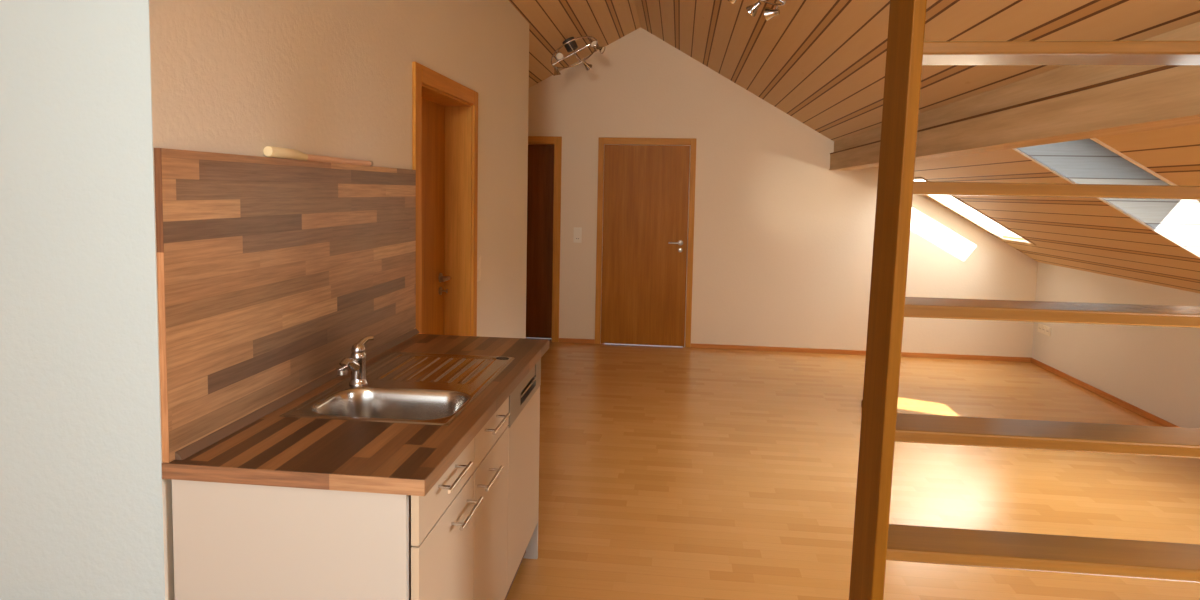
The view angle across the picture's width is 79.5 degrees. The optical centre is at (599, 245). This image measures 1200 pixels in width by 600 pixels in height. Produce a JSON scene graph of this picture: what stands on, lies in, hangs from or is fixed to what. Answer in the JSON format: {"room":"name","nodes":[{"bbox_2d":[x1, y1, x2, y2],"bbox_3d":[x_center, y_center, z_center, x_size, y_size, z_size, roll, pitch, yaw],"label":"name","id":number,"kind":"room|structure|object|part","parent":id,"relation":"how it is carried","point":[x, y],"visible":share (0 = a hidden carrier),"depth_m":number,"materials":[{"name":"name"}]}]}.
{"room":"studio apartment","nodes":[
{"label":"studio apartment","id":0,"kind":"room"},
{"bbox_2d":[0,0,87,599],"bbox_3d":[-2.081,0.039,1.766,1.885,2.631,0.150,2,4,6],"label":"wall","id":1,"kind":"structure","parent":0,"point":[43,543],"depth_m":1.61,"materials":[{"name":"white paint"}]},
{"bbox_2d":[66,0,164,599],"bbox_3d":[-1.058,0.027,1.576,0.190,2.723,0.002,2,4,6],"label":"wall","id":2,"kind":"structure","parent":1,"relation":"attached to","point":[109,58],"depth_m":1.58,"materials":[{"name":"white paint"}]},
{"bbox_2d":[149,0,528,599],"bbox_3d":[-0.847,-0.117,3.480,0.190,2.733,3.841,2,4,6],"label":"wall","id":3,"kind":"structure","parent":0,"point":[331,78],"depth_m":2.45,"materials":[{"name":"white paint"}]},
{"bbox_2d":[154,148,415,462],"bbox_3d":[-0.873,0.082,2.321,0.016,0.692,1.507,2,4,6],"label":"panel","id":4,"kind":"object","parent":3,"relation":"attached to","point":[270,271],"visible":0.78,"depth_m":1.96,"materials":[{"name":"brown wood"}]},
{"bbox_2d":[263,146,372,166],"bbox_3d":[-0.863,-0.275,2.280,0.029,0.030,0.655,2,4,6],"label":"tube","id":5,"kind":"object","parent":4,"relation":"on","point":[269,151],"visible":0.99,"depth_m":2.13,"materials":[{"name":"beige"}]},
{"bbox_2d":[412,62,477,335],"bbox_3d":[-0.836,0.219,3.566,0.201,2.050,0.945,2,4,6],"label":"door","id":6,"kind":"structure","parent":3,"relation":"in","point":[444,110],"depth_m":3.88,"materials":[{"name":"brown wood"}]},
{"bbox_3d":[-0.834,0.178,3.838,0.063,0.052,0.141,2,4,6],"label":"lever","id":7,"kind":"part","parent":6,"relation":"part of","materials":[{"name":"silver metal"}]},
{"bbox_2d":[477,254,480,281],"bbox_3d":[-0.685,0.128,4.075,0.015,0.152,0.081,2,4,6],"label":"light switch","id":8,"kind":"object","parent":3,"relation":"attached to","point":[478,255],"visible":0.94,"depth_m":4.07,"materials":[{"name":"beige plastic"}]},
{"bbox_2d":[509,0,639,87],"bbox_3d":[-1.614,-1.029,2.579,2.980,1.624,9.708,2,4,6],"label":"ceiling","id":9,"kind":"structure","parent":0,"point":[551,22],"depth_m":5.98,"materials":[{"name":"brown wood"}]},
{"bbox_2d":[551,36,604,75],"bbox_3d":[-0.190,-1.617,6.178,0.473,0.324,0.427,0,5,-18],"label":"ceiling lamp","id":10,"kind":"object","parent":9,"relation":"attached to","point":[570,44],"visible":1,"depth_m":6.16,"materials":[{"name":"grey metal"}]},
{"bbox_3d":[-0.382,-1.496,6.251,0.065,0.076,0.067,-27,1,7],"label":"lamp shade","id":11,"kind":"part","parent":10,"relation":"part of","materials":[{"name":"silver metal"}]},
{"bbox_3d":[-0.104,-1.588,6.388,0.065,0.077,0.077,-27,1,7],"label":"lamp shade","id":12,"kind":"part","parent":10,"relation":"part of","materials":[{"name":"silver metal"}]},
{"bbox_3d":[0.011,-1.687,6.195,0.073,0.079,0.065,-27,1,7],"label":"lamp shade","id":13,"kind":"part","parent":10,"relation":"part of","materials":[{"name":"silver metal"}]},
{"bbox_2d":[528,27,1037,357],"bbox_3d":[0.857,-0.563,7.135,6.934,3.140,0.200,2,4,6],"label":"wall","id":14,"kind":"structure","parent":0,"point":[783,246],"depth_m":6.97,"materials":[{"name":"paint"}]},
{"bbox_2d":[526,136,561,341],"bbox_3d":[-0.857,-0.068,7.349,0.948,2.055,0.204,2,4,6],"label":"door","id":15,"kind":"structure","parent":14,"relation":"in","point":[544,152],"depth_m":7.33,"materials":[{"name":"brown wood"}]},
{"bbox_3d":[-0.867,-0.061,7.254,0.948,2.055,0.014,2,4,6],"label":"frame","id":16,"kind":"part","parent":15,"relation":"part of","materials":[{"name":"brown wood"}]},
{"bbox_2d":[559,338,594,343],"bbox_3d":[-0.234,0.960,7.258,0.363,0.042,0.016,2,4,6],"label":"baseboard","id":17,"kind":"structure","parent":14,"relation":"attached to","point":[569,340],"depth_m":7.25,"materials":[{"name":"brown wood"}]},
{"bbox_2d":[573,227,581,242],"bbox_3d":[-0.223,-0.101,7.179,0.081,0.152,0.015,2,4,6],"label":"light switch","id":18,"kind":"object","parent":14,"relation":"attached to","point":[577,238],"visible":1,"depth_m":7.18,"materials":[{"name":"beige plastic"}]},
{"bbox_2d":[595,137,696,347],"bbox_3d":[0.447,-0.027,7.172,0.954,2.050,0.255,2,4,6],"label":"door","id":19,"kind":"structure","parent":14,"relation":"in","point":[642,261],"depth_m":7.11,"materials":[{"name":"brown wood"}]},
{"bbox_3d":[0.740,-0.022,7.043,0.141,0.052,0.063,2,4,6],"label":"lever","id":20,"kind":"part","parent":19,"relation":"part of","materials":[{"name":"silver metal"}]},
{"bbox_2d":[691,343,1030,361],"bbox_3d":[2.480,1.034,6.963,3.186,0.042,0.016,2,4,6],"label":"baseboard","id":21,"kind":"structure","parent":14,"relation":"attached to","point":[693,345],"depth_m":6.97,"materials":[{"name":"brown wood"}]},
{"bbox_2d":[506,337,1199,599],"bbox_3d":[0.305,1.406,2.544,6.934,0.120,9.708,2,4,6],"label":"floor","id":22,"kind":"structure","parent":0,"point":[666,472],"depth_m":3.89,"materials":[{"name":"brown wood"}]},
{"bbox_2d":[172,397,509,599],"bbox_3d":[-0.617,0.930,2.026,0.603,0.870,0.844,2,4,6],"label":"base cabinet","id":23,"kind":"object","parent":22,"relation":"on","point":[231,541],"visible":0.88,"depth_m":1.60,"materials":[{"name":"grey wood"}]},
{"bbox_3d":[-0.693,0.959,1.619,0.542,0.870,0.016,2,4,6],"label":"panel","id":24,"kind":"part","parent":23,"relation":"part of","materials":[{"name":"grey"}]},
{"bbox_2d":[162,328,548,495],"bbox_3d":[-0.589,0.445,2.314,0.602,0.054,1.506,2,4,6],"label":"countertop","id":25,"kind":"structure","parent":23,"relation":"on","point":[263,447],"depth_m":1.74,"materials":[{"name":"laminate"}]},
{"bbox_2d":[337,336,373,385],"bbox_3d":[-0.763,0.362,2.234,0.056,0.148,0.145,3,5,20],"label":"mixer tap","id":26,"kind":"object","parent":25,"relation":"on","point":[356,363],"visible":1,"depth_m":2.24,"materials":[{"name":"silver metal"}]},
{"bbox_3d":[-0.767,0.371,2.216,0.033,0.061,0.102,2,4,15],"label":"spout","id":27,"kind":"part","parent":26,"relation":"part of","materials":[{"name":"silver metal"}]},
{"bbox_3d":[-0.742,0.309,2.259,0.071,0.046,0.043,-1,5,-29],"label":"lever","id":28,"kind":"part","parent":26,"relation":"part of","materials":[{"name":"silver metal"}]},
{"bbox_2d":[280,352,514,425],"bbox_3d":[-0.587,0.510,2.304,0.467,0.156,0.785,2,4,6],"label":"sink","id":29,"kind":"object","parent":25,"relation":"in","point":[402,387],"visible":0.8,"depth_m":2.22,"materials":[{"name":"silver metal"}]},
{"bbox_3d":[-0.378,0.581,1.778,0.018,0.118,0.427,2,4,6],"label":"drawer","id":30,"kind":"part","parent":23,"relation":"part of","materials":[{"name":"beige wood"}]},
{"bbox_3d":[-0.385,0.932,1.804,0.018,0.579,0.427,2,4,6],"label":"door","id":31,"kind":"part","parent":23,"relation":"part of","materials":[{"name":"beige wood"}]},
{"bbox_3d":[-0.352,0.561,1.752,0.038,0.010,0.175,2,4,6],"label":"bar handle","id":32,"kind":"part","parent":23,"relation":"part of","materials":[{"name":"silver metal"}]},
{"bbox_3d":[-0.344,0.689,1.862,0.038,0.010,0.180,2,4,6],"label":"bar handle","id":33,"kind":"part","parent":23,"relation":"part of","materials":[{"name":"silver metal"}]},
{"bbox_3d":[-0.319,0.673,2.089,0.038,0.010,0.170,2,4,6],"label":"bar handle","id":34,"kind":"part","parent":23,"relation":"part of","materials":[{"name":"silver metal"}]},
{"bbox_3d":[-0.339,0.902,2.217,0.018,0.579,0.400,2,4,6],"label":"door","id":35,"kind":"part","parent":23,"relation":"part of","materials":[{"name":"beige wood"}]},
{"bbox_3d":[-0.333,0.550,2.191,0.018,0.118,0.400,2,4,6],"label":"drawer","id":36,"kind":"part","parent":23,"relation":"part of","materials":[{"name":"beige wood"}]},
{"bbox_3d":[-0.308,0.531,2.156,0.038,0.010,0.180,2,4,6],"label":"bar handle","id":37,"kind":"part","parent":23,"relation":"part of","materials":[{"name":"silver metal"}]},
{"bbox_2d":[504,359,540,599],"bbox_3d":[-0.548,0.881,2.716,0.552,0.868,0.539,2,4,6],"label":"dishwasher","id":38,"kind":"object","parent":22,"relation":"on","point":[524,401],"visible":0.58,"depth_m":2.64,"materials":[{"name":"white metal"}]},
{"bbox_3d":[-0.279,0.521,2.660,0.021,0.131,0.539,2,4,6],"label":"control panel","id":39,"kind":"part","parent":38,"relation":"part of","materials":[{"name":"silver metal"}]},
{"bbox_2d":[524,417,539,558],"bbox_3d":[-0.526,0.859,2.996,0.554,0.870,0.016,2,4,6],"label":"end panel","id":40,"kind":"object","parent":22,"relation":"on","point":[532,548],"visible":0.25,"depth_m":2.99,"materials":[{"name":"grey"}]},
{"bbox_2d":[849,0,1199,599],"bbox_3d":[1.025,0.404,1.510,0.927,2.060,0.175,2,4,6],"label":"ladder","id":41,"kind":"object","parent":22,"relation":"on","point":[876,541],"visible":1,"depth_m":1.47,"materials":[{"name":"brown wood"}]},
{"bbox_2d":[634,0,1199,292],"bbox_3d":[1.825,-0.592,2.231,3.954,2.312,9.708,2,4,6],"label":"ceiling","id":42,"kind":"structure","parent":0,"point":[821,63],"depth_m":4.36,"materials":[{"name":"brown wood"}]},
{"bbox_2d":[728,0,785,20],"bbox_3d":[0.764,-1.267,3.582,0.316,0.258,0.386,3,5,19],"label":"ceiling lamp","id":43,"kind":"object","parent":42,"relation":"attached to","point":[769,13],"visible":1,"depth_m":3.66,"materials":[{"name":"grey metal"}]},
{"bbox_3d":[0.792,-1.230,3.743,0.064,0.079,0.070,32,7,3],"label":"lamp shade","id":44,"kind":"part","parent":43,"relation":"part of","materials":[{"name":"silver metal"}]},
{"bbox_3d":[0.875,-1.175,3.653,0.065,0.068,0.068,5,6,39],"label":"lamp shade","id":45,"kind":"part","parent":43,"relation":"part of","materials":[{"name":"silver metal"}]},
{"bbox_2d":[914,177,1035,244],"bbox_3d":[3.355,-0.517,6.352,1.221,0.981,0.685,2,4,6],"label":"window","id":46,"kind":"structure","parent":42,"relation":"attached to","point":[951,202],"depth_m":6.64,"materials":[{"name":"white"}]},
{"bbox_2d":[829,21,1199,169],"bbox_3d":[1.758,-0.510,2.244,0.171,0.269,9.306,2,4,6],"label":"ceiling beam","id":47,"kind":"structure","parent":42,"relation":"attached to","point":[1066,103],"depth_m":2.76,"materials":[{"name":"brown wood"}]},
{"bbox_2d":[1013,138,1199,257],"bbox_3d":[2.873,-0.418,3.559,1.571,1.183,0.867,2,4,6],"label":"window","id":48,"kind":"structure","parent":42,"relation":"attached to","point":[1091,160],"depth_m":3.94,"materials":[{"name":"white"}]},
{"bbox_2d":[1032,262,1199,427],"bbox_3d":[3.662,0.957,2.140,0.200,0.964,9.308,2,4,6],"label":"wall","id":49,"kind":"structure","parent":0,"point":[1155,370],"depth_m":5.37,"materials":[{"name":"paint"}]},
{"bbox_2d":[1038,323,1050,335],"bbox_3d":[4.039,0.768,6.551,0.012,0.081,0.226,2,4,6],"label":"wall socket","id":50,"kind":"object","parent":49,"relation":"attached to","point":[1043,329],"visible":1,"depth_m":6.55,"materials":[{"name":"beige plastic"}]},
{"bbox_2d":[1031,358,1178,426],"bbox_3d":[3.545,1.414,2.179,0.016,0.042,9.292,2,4,6],"label":"baseboard","id":51,"kind":"structure","parent":49,"relation":"attached to","point":[1112,398],"depth_m":5.56,"materials":[{"name":"brown wood"}]}
]}

